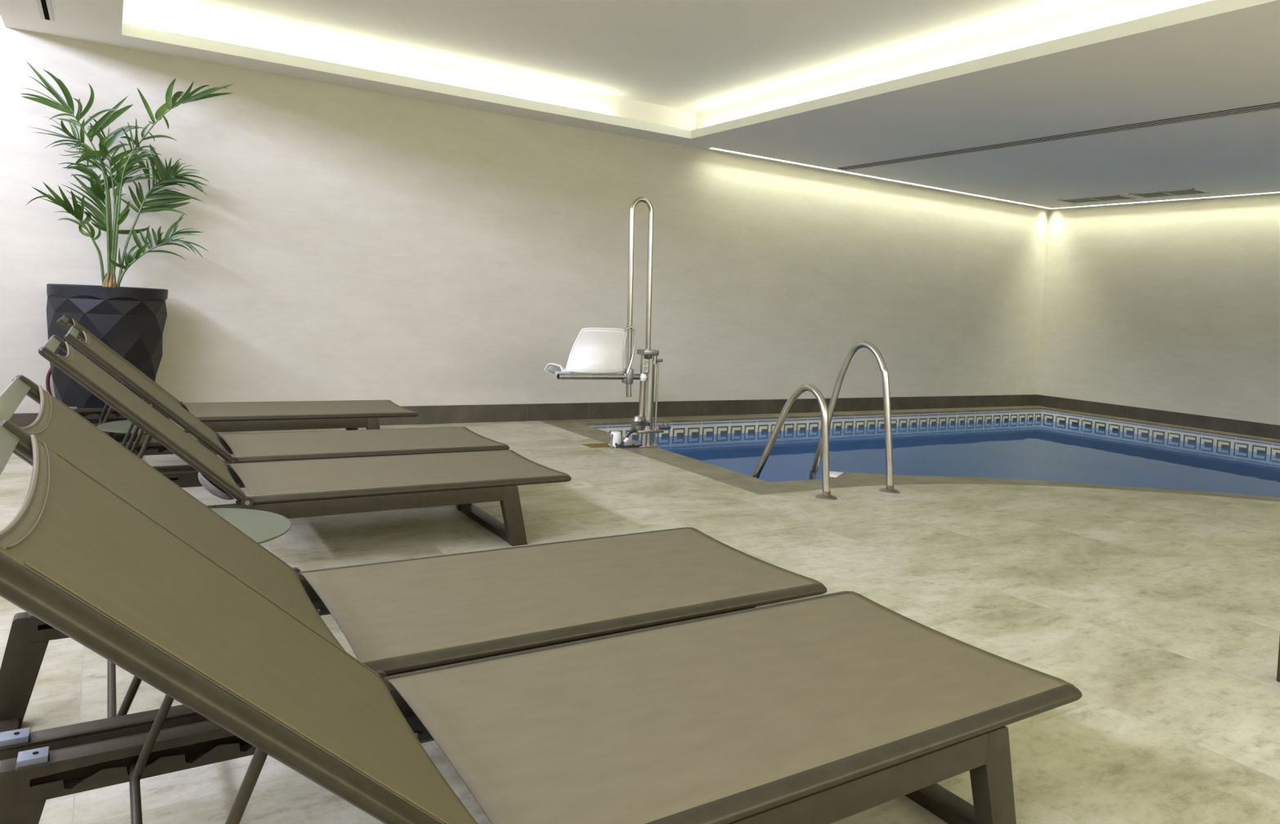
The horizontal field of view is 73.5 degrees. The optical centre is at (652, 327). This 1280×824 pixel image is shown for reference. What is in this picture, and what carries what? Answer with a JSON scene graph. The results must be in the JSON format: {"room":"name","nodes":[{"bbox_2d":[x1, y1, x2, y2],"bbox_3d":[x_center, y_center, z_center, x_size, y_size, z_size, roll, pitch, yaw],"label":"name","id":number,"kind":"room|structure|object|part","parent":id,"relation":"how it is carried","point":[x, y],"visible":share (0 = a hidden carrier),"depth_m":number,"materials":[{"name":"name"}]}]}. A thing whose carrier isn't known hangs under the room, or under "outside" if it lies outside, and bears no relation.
{"room":"indoor swimming pool","nodes":[
{"label":"indoor swimming pool","id":0,"kind":"room"},
{"bbox_2d":[0,15,1048,419],"bbox_3d":[-0.470,-0.298,7.612,13.200,5.400,0.200,2,2,-33],"label":"wall","id":1,"kind":"structure","parent":0,"point":[361,244],"depth_m":6.84,"materials":[{"name":"paint"}]},
{"bbox_2d":[8,394,1036,426],"bbox_3d":[-0.468,0.734,7.549,12.800,0.143,0.012,2,2,-33],"label":"baseboard","id":2,"kind":"structure","parent":1,"relation":"attached to","point":[444,414],"depth_m":7.91,"materials":[{"name":"stone"}]},
{"bbox_2d":[122,0,1212,130],"bbox_3d":[0.501,-1.736,3.316,4.633,0.255,7.642,2,2,-33],"label":"ceiling","id":3,"kind":"structure","parent":1,"relation":"attached to","point":[687,64],"depth_m":5.63,"materials":[{"name":"paint"}]},
{"bbox_2d":[568,405,1040,426],"bbox_3d":[2.152,0.917,9.085,6.698,0.022,0.228,2,2,-33],"label":"trim","id":4,"kind":"structure","parent":1,"relation":"attached to","point":[611,421],"depth_m":8.51,"materials":[{"name":"stone"}]},
{"bbox_2d":[0,420,1279,823],"bbox_3d":[1.831,1.020,3.933,12.800,0.001,8.600,2,2,-33],"label":"floor","id":5,"kind":"structure","parent":0,"point":[1162,609],"depth_m":3.24,"materials":[{"name":"stone"}]},
{"bbox_2d":[45,367,52,395],"bbox_3d":[-3.682,0.437,5.429,0.277,0.511,0.032,2,2,-28],"label":"hose","id":6,"kind":"object","parent":5,"relation":"on","point":[49,373],"visible":0.23,"depth_m":5.36,"materials":[{"name":"red rubber"}]},
{"bbox_2d":[46,283,168,442],"bbox_3d":[-3.374,0.229,5.292,0.630,0.960,0.631,2,2,-33],"label":"planter","id":7,"kind":"object","parent":5,"relation":"on","point":[131,321],"depth_m":5.06,"materials":[{"name":"black plastic"}]},
{"bbox_2d":[20,62,233,442],"bbox_3d":[-3.266,-0.442,5.320,1.131,2.308,0.631,2,2,-33],"label":"potted palm","id":8,"kind":"object","parent":5,"relation":"on","point":[130,321],"visible":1,"depth_m":5.21,"materials":[{"name":"plant"}]},
{"bbox_2d":[96,418,186,439],"bbox_3d":[-2.537,0.636,4.326,0.464,0.285,0.464,2,2,-33],"label":"side table","id":9,"kind":"object","parent":5,"relation":"on","point":[118,426],"visible":0.16,"depth_m":4.22,"materials":[{"name":"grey metal"}]},
{"bbox_3d":[-2.682,0.628,4.233,0.028,0.270,0.028,2,2,-33],"label":"post","id":10,"kind":"part","parent":9,"relation":"part of","materials":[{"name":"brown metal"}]},
{"bbox_2d":[56,314,418,435],"bbox_3d":[-2.436,0.366,5.120,1.906,0.794,0.698,2,2,-33],"label":"sun lounger","id":11,"kind":"object","parent":5,"relation":"on","point":[350,415],"visible":0.57,"depth_m":5.06,"materials":[{"name":"fabric"}]},
{"bbox_3d":[-2.781,0.235,4.519,0.800,0.029,0.052,48,-22,-25],"label":"backrest rail","id":12,"kind":"part","parent":11,"relation":"part of","materials":[{"name":"brown metal"}]},
{"bbox_3d":[-2.716,0.521,5.325,1.521,0.059,0.044,2,2,-33],"label":"rail","id":13,"kind":"part","parent":11,"relation":"part of","materials":[{"name":"brown metal"}]},
{"bbox_3d":[-3.119,0.203,5.050,0.800,0.029,0.052,48,-22,-25],"label":"backrest rail","id":14,"kind":"part","parent":11,"relation":"part of","materials":[{"name":"brown metal"}]},
{"bbox_3d":[-2.378,0.552,4.794,1.521,0.059,0.044,2,2,-33],"label":"rail","id":15,"kind":"part","parent":11,"relation":"part of","materials":[{"name":"brown metal"}]},
{"bbox_3d":[-2.175,0.516,5.295,1.269,0.040,0.682,2,2,-33],"label":"seat frame","id":16,"kind":"part","parent":11,"relation":"part of","materials":[{"name":"brown metal"}]},
{"bbox_3d":[-2.031,0.642,5.769,0.119,0.252,0.042,2,2,-33],"label":"leg","id":17,"kind":"part","parent":11,"relation":"part of","materials":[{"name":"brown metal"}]},
{"bbox_3d":[-1.692,0.674,5.237,0.119,0.252,0.042,2,2,-33],"label":"leg","id":18,"kind":"part","parent":11,"relation":"part of","materials":[{"name":"brown metal"}]},
{"bbox_2d":[209,507,291,543],"bbox_3d":[-1.336,0.739,2.524,0.488,0.298,0.488,2,2,-33],"label":"side table","id":19,"kind":"object","parent":5,"relation":"on","point":[261,526],"visible":0.21,"depth_m":2.61,"materials":[{"name":"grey metal"}]},
{"bbox_2d":[64,325,509,471],"bbox_3d":[-1.696,0.432,4.099,1.906,0.794,0.698,2,2,-33],"label":"sun lounger","id":20,"kind":"object","parent":5,"relation":"on","point":[308,445],"visible":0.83,"depth_m":4.02,"materials":[{"name":"fabric"}]},
{"bbox_3d":[-2.379,0.269,4.029,0.800,0.029,0.052,48,-22,-25],"label":"backrest rail","id":21,"kind":"part","parent":20,"relation":"part of","materials":[{"name":"brown metal"}]},
{"bbox_3d":[-2.041,0.300,3.498,0.800,0.029,0.052,48,-22,-25],"label":"backrest rail","id":22,"kind":"part","parent":20,"relation":"part of","materials":[{"name":"brown metal"}]},
{"bbox_3d":[-1.976,0.586,4.305,1.521,0.059,0.044,2,2,-33],"label":"rail","id":23,"kind":"part","parent":20,"relation":"part of","materials":[{"name":"brown metal"}]},
{"bbox_3d":[-1.638,0.618,3.773,1.521,0.059,0.044,2,2,-33],"label":"rail","id":24,"kind":"part","parent":20,"relation":"part of","materials":[{"name":"brown metal"}]},
{"bbox_3d":[-1.436,0.581,4.274,1.269,0.040,0.682,2,2,-33],"label":"seat frame","id":25,"kind":"part","parent":20,"relation":"part of","materials":[{"name":"brown metal"}]},
{"bbox_2d":[38,334,571,546],"bbox_3d":[-1.321,0.469,3.434,1.906,0.794,0.698,2,2,-33],"label":"sun lounger","id":26,"kind":"object","parent":5,"relation":"on","point":[297,488],"visible":0.84,"depth_m":3.35,"materials":[{"name":"fabric"}]},
{"bbox_3d":[-2.003,0.306,3.364,0.800,0.029,0.052,48,-22,-25],"label":"backrest rail","id":27,"kind":"part","parent":26,"relation":"part of","materials":[{"name":"brown metal"}]},
{"bbox_3d":[-1.665,0.337,2.833,0.800,0.029,0.052,48,-22,-25],"label":"backrest rail","id":28,"kind":"part","parent":26,"relation":"part of","materials":[{"name":"brown metal"}]},
{"bbox_3d":[-1.600,0.623,3.639,1.521,0.059,0.044,2,2,-33],"label":"rail","id":29,"kind":"part","parent":26,"relation":"part of","materials":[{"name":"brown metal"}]},
{"bbox_3d":[-1.262,0.654,3.108,1.521,0.059,0.044,2,2,-33],"label":"rail","id":30,"kind":"part","parent":26,"relation":"part of","materials":[{"name":"brown metal"}]},
{"bbox_3d":[-1.060,0.618,3.609,1.269,0.040,0.682,2,2,-33],"label":"seat frame","id":31,"kind":"part","parent":26,"relation":"part of","materials":[{"name":"brown metal"}]},
{"bbox_3d":[-0.915,0.745,4.083,0.119,0.252,0.042,2,2,-33],"label":"leg","id":32,"kind":"part","parent":26,"relation":"part of","materials":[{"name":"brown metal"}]},
{"bbox_3d":[-0.577,0.776,3.551,0.119,0.252,0.042,2,2,-33],"label":"leg","id":33,"kind":"part","parent":26,"relation":"part of","materials":[{"name":"brown metal"}]},
{"bbox_2d":[0,374,826,760],"bbox_3d":[-0.490,0.546,2.136,1.906,0.794,0.698,2,2,-33],"label":"sun lounger","id":34,"kind":"object","parent":5,"relation":"on","point":[403,615],"visible":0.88,"depth_m":2.02,"materials":[{"name":"fabric"}]},
{"bbox_3d":[-0.835,0.414,1.535,0.800,0.029,0.052,48,-22,-25],"label":"backrest rail","id":35,"kind":"part","parent":34,"relation":"part of","materials":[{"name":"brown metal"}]},
{"bbox_3d":[-1.429,0.773,1.927,0.113,0.252,0.042,2,2,-33],"label":"leg","id":36,"kind":"part","parent":34,"relation":"part of","materials":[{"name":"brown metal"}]},
{"bbox_3d":[-0.770,0.700,2.341,1.521,0.059,0.044,2,2,-33],"label":"rail","id":37,"kind":"part","parent":34,"relation":"part of","materials":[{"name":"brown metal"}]},
{"bbox_3d":[-1.173,0.383,2.066,0.800,0.029,0.052,48,-22,-25],"label":"backrest rail","id":38,"kind":"part","parent":34,"relation":"part of","materials":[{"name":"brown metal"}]},
{"bbox_3d":[-0.432,0.732,1.810,1.521,0.059,0.044,2,2,-33],"label":"rail","id":39,"kind":"part","parent":34,"relation":"part of","materials":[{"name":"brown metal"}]},
{"bbox_3d":[-0.229,0.695,2.311,1.269,0.040,0.682,2,2,-33],"label":"seat frame","id":40,"kind":"part","parent":34,"relation":"part of","materials":[{"name":"brown metal"}]},
{"bbox_2d":[0,419,1082,823],"bbox_3d":[-0.081,0.583,1.549,1.906,0.794,0.698,2,2,-33],"label":"sun lounger","id":41,"kind":"object","parent":5,"relation":"on","point":[828,708],"visible":1,"depth_m":1.42,"materials":[{"name":"brown fabric"}]},
{"bbox_3d":[-1.020,0.809,1.340,0.113,0.252,0.042,2,2,-33],"label":"leg","id":42,"kind":"part","parent":41,"relation":"part of","materials":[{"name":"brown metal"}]},
{"bbox_3d":[-0.361,0.737,1.754,1.521,0.059,0.044,2,2,-33],"label":"rail","id":43,"kind":"part","parent":41,"relation":"part of","materials":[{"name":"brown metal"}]},
{"bbox_3d":[-0.763,0.420,1.479,0.800,0.029,0.052,48,-22,-25],"label":"backrest rail","id":44,"kind":"part","parent":41,"relation":"part of","materials":[{"name":"brown metal"}]},
{"bbox_3d":[-0.426,0.451,0.948,0.800,0.029,0.052,48,-22,-25],"label":"backrest rail","id":45,"kind":"part","parent":41,"relation":"part of","materials":[{"name":"brown metal"}]},
{"bbox_3d":[0.180,0.732,1.724,1.269,0.040,0.682,2,2,-33],"label":"seat frame","id":46,"kind":"part","parent":41,"relation":"part of","materials":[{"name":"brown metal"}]},
{"bbox_3d":[-0.022,0.768,1.223,1.521,0.059,0.044,2,2,-33],"label":"rail","id":47,"kind":"part","parent":41,"relation":"part of","materials":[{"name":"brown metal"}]},
{"bbox_3d":[0.663,0.890,1.665,0.119,0.252,0.042,2,2,-33],"label":"leg","id":48,"kind":"part","parent":41,"relation":"part of","materials":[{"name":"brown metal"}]},
{"bbox_2d":[582,442,613,447],"bbox_3d":[-0.386,0.844,6.131,0.200,0.006,0.140,2,2,-33],"label":"drain cover","id":49,"kind":"object","parent":5,"relation":"on","point":[605,444],"visible":0.87,"depth_m":6.11,"materials":[{"name":"gold metal"}]},
{"bbox_2d":[608,433,613,448],"bbox_3d":[-0.293,0.802,6.040,0.036,0.104,0.036,2,2,-33],"label":"metal post","id":50,"kind":"object","parent":5,"relation":"on","point":[611,446],"visible":1,"depth_m":6.03,"materials":[{"name":"metal"}]},
{"bbox_2d":[539,419,768,494],"bbox_3d":[-0.066,0.876,6.085,0.290,0.022,2.925,2,2,-33],"label":"trim","id":51,"kind":"structure","parent":5,"relation":"on","point":[737,479],"depth_m":5.68,"materials":[{"name":"stone"}]},
{"bbox_2d":[544,196,671,448],"bbox_3d":[-0.320,-0.049,6.196,0.939,1.792,0.475,2,2,-33],"label":"lift","id":52,"kind":"object","parent":51,"relation":"on","point":[596,353],"visible":1,"depth_m":6.08,"materials":[{"name":"metal"}]},
{"bbox_3d":[-0.480,0.184,6.131,0.468,0.373,0.427,2,2,-33],"label":"seat","id":53,"kind":"part","parent":52,"relation":"part of","materials":[{"name":"white plastic"}]},
{"bbox_3d":[-0.098,-0.215,6.133,0.233,1.433,0.039,2,2,-33],"label":"lifting arm","id":54,"kind":"part","parent":52,"relation":"part of","materials":[{"name":"metal"}]},
{"bbox_3d":[-0.050,0.273,6.145,0.050,0.110,0.004,2,2,-33],"label":"label plate","id":55,"kind":"part","parent":52,"relation":"part of","materials":[{"name":"plastic"}]},
{"bbox_2d":[642,357,649,373],"bbox_3d":[-0.048,0.273,6.143,0.050,0.110,0.002,2,2,-33],"label":"label","id":56,"kind":"object","parent":52,"relation":"on","point":[646,366],"depth_m":6.14,"materials":[{"name":"white paper"}]},
{"bbox_3d":[-0.049,0.812,6.237,0.180,0.100,0.120,2,2,-33],"label":"plate","id":57,"kind":"part","parent":52,"relation":"part of","materials":[{"name":"metal"}]},
{"bbox_3d":[-0.024,0.209,6.140,0.038,0.031,0.038,2,2,-33],"label":"knob","id":58,"kind":"part","parent":52,"relation":"part of","materials":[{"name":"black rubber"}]},
{"bbox_2d":[608,431,621,446],"bbox_3d":[-0.268,0.802,6.163,0.096,0.100,0.096,2,2,-33],"label":"pipe stub","id":59,"kind":"object","parent":51,"relation":"on","point":[616,434],"visible":0.57,"depth_m":6.13,"materials":[{"name":"white plastic"}]},
{"bbox_2d":[751,340,900,499],"bbox_3d":[1.018,0.958,5.189,0.625,1.774,0.745,2,2,-33],"label":"pool ladder","id":60,"kind":"object","parent":5,"relation":"on","point":[823,448],"visible":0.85,"depth_m":5.07,"materials":[{"name":"metal"}]},
{"bbox_3d":[0.793,1.078,5.069,0.051,1.518,0.682,2,2,-31],"label":"handrail","id":61,"kind":"part","parent":60,"relation":"part of","materials":[{"name":"metal"}]},
{"bbox_3d":[1.220,0.965,5.330,0.055,1.774,0.686,2,2,-33],"label":"handrail","id":62,"kind":"part","parent":60,"relation":"part of","materials":[{"name":"metal"}]},
{"bbox_2d":[760,471,1279,501],"bbox_3d":[4.815,1.162,5.008,8.401,0.022,1.026,3,1,4],"label":"pool edge","id":63,"kind":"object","parent":5,"relation":"on","point":[846,479],"depth_m":5.48,"materials":[{"name":"stone"}]},
{"bbox_2d":[829,471,843,476],"bbox_3d":[1.175,0.943,5.494,0.110,0.006,0.165,3,1,7],"label":"plate","id":64,"kind":"object","parent":63,"relation":"on","point":[832,473],"visible":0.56,"depth_m":5.49,"materials":[{"name":"plastic"}]},
{"bbox_2d":[1276,636,1279,681],"bbox_3d":[1.928,0.952,2.501,0.040,0.220,0.160,2,2,-33],"label":"furniture leg","id":65,"kind":"object","parent":5,"relation":"on","point":[1278,660],"visible":1,"depth_m":2.56,"materials":[{"name":"brown metal"}]},
{"bbox_2d":[0,0,1279,210],"bbox_3d":[2.866,-1.477,4.443,10.660,0.070,8.600,2,2,-33],"label":"ceiling","id":66,"kind":"structure","parent":0,"point":[1231,60],"depth_m":6.28,"materials":[{"name":"paint"}]},
{"bbox_2d":[35,0,54,21],"bbox_3d":[-2.991,-1.743,4.151,0.064,0.004,2.015,2,2,-33],"label":"ceiling vent","id":67,"kind":"object","parent":66,"relation":"in","point":[44,6],"visible":1,"depth_m":4.81,"materials":[{"name":"white metal"}]},
{"bbox_2d":[119,0,1279,138],"bbox_3d":[0.493,-1.575,3.320,4.277,0.072,7.286,2,2,-33],"label":"trim","id":68,"kind":"structure","parent":66,"relation":"attached to","point":[1214,7],"depth_m":5.60,"materials":[{"name":"paint"}]},
{"bbox_2d":[837,102,1279,169],"bbox_3d":[4.081,-1.414,5.279,0.171,0.030,8.100,2,2,-33],"label":"ceiling vent","id":69,"kind":"object","parent":66,"relation":"in","point":[1273,105],"visible":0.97,"depth_m":6.52,"materials":[{"name":"metal"}]},
{"bbox_2d":[1057,194,1135,203],"bbox_3d":[5.046,-1.458,9.766,0.340,0.008,0.730,2,2,-33],"label":"ceiling vent","id":70,"kind":"object","parent":66,"relation":"in","point":[1109,197],"visible":1,"depth_m":9.74,"materials":[{"name":"grey metal"}]},
{"bbox_2d":[1128,188,1210,198],"bbox_3d":[5.470,-1.419,9.082,0.360,0.008,0.660,2,2,-33],"label":"ceiling vent","id":71,"kind":"object","parent":66,"relation":"in","point":[1187,191],"visible":1,"depth_m":9.05,"materials":[{"name":"grey metal"}]},
{"bbox_2d":[631,418,1279,497],"bbox_3d":[4.015,1.226,5.968,6.512,0.001,7.127,2,2,-33],"label":"pool water","id":72,"kind":"object","parent":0,"point":[1038,449],"visible":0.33,"depth_m":7.51,"materials":[{"name":"blue liquid"}]},
{"bbox_2d":[1036,194,1279,437],"bbox_3d":[7.344,0.522,7.411,0.200,4.600,8.600,2,2,-33],"label":"wall","id":73,"kind":"structure","parent":0,"point":[1171,306],"depth_m":9.67,"materials":[{"name":"paint"}]},
{"bbox_2d":[1035,394,1279,439],"bbox_3d":[7.224,1.147,7.365,0.012,0.143,8.588,2,2,-33],"label":"baseboard","id":74,"kind":"structure","parent":73,"relation":"attached to","point":[1224,424],"depth_m":9.64,"materials":[{"name":"stone"}]},
{"bbox_2d":[1037,405,1279,443],"bbox_3d":[6.795,1.194,7.848,0.188,0.022,7.318,2,2,-33],"label":"trim","id":75,"kind":"structure","parent":73,"relation":"attached to","point":[1116,418],"depth_m":9.48,"materials":[{"name":"stone"}]},
{"bbox_2d":[1040,409,1279,455],"bbox_3d":[6.756,1.346,7.717,0.001,0.278,7.125,2,2,-33],"label":"trim","id":76,"kind":"structure","parent":0,"point":[1267,447],"depth_m":9.44,"materials":[{"name":"tile"}]},
{"bbox_3d":[3.976,1.958,5.986,6.512,1.150,7.127,2,2,-33],"label":"trim","id":77,"kind":"structure","parent":0,"visible":0},
{"bbox_2d":[590,409,1040,437],"bbox_3d":[2.114,1.068,8.956,6.505,0.278,0.001,2,2,-33],"label":"pool tile border","id":78,"kind":"structure","parent":77,"relation":"attached to","point":[681,428],"depth_m":8.67,"materials":[{"name":"tile"}]}
]}

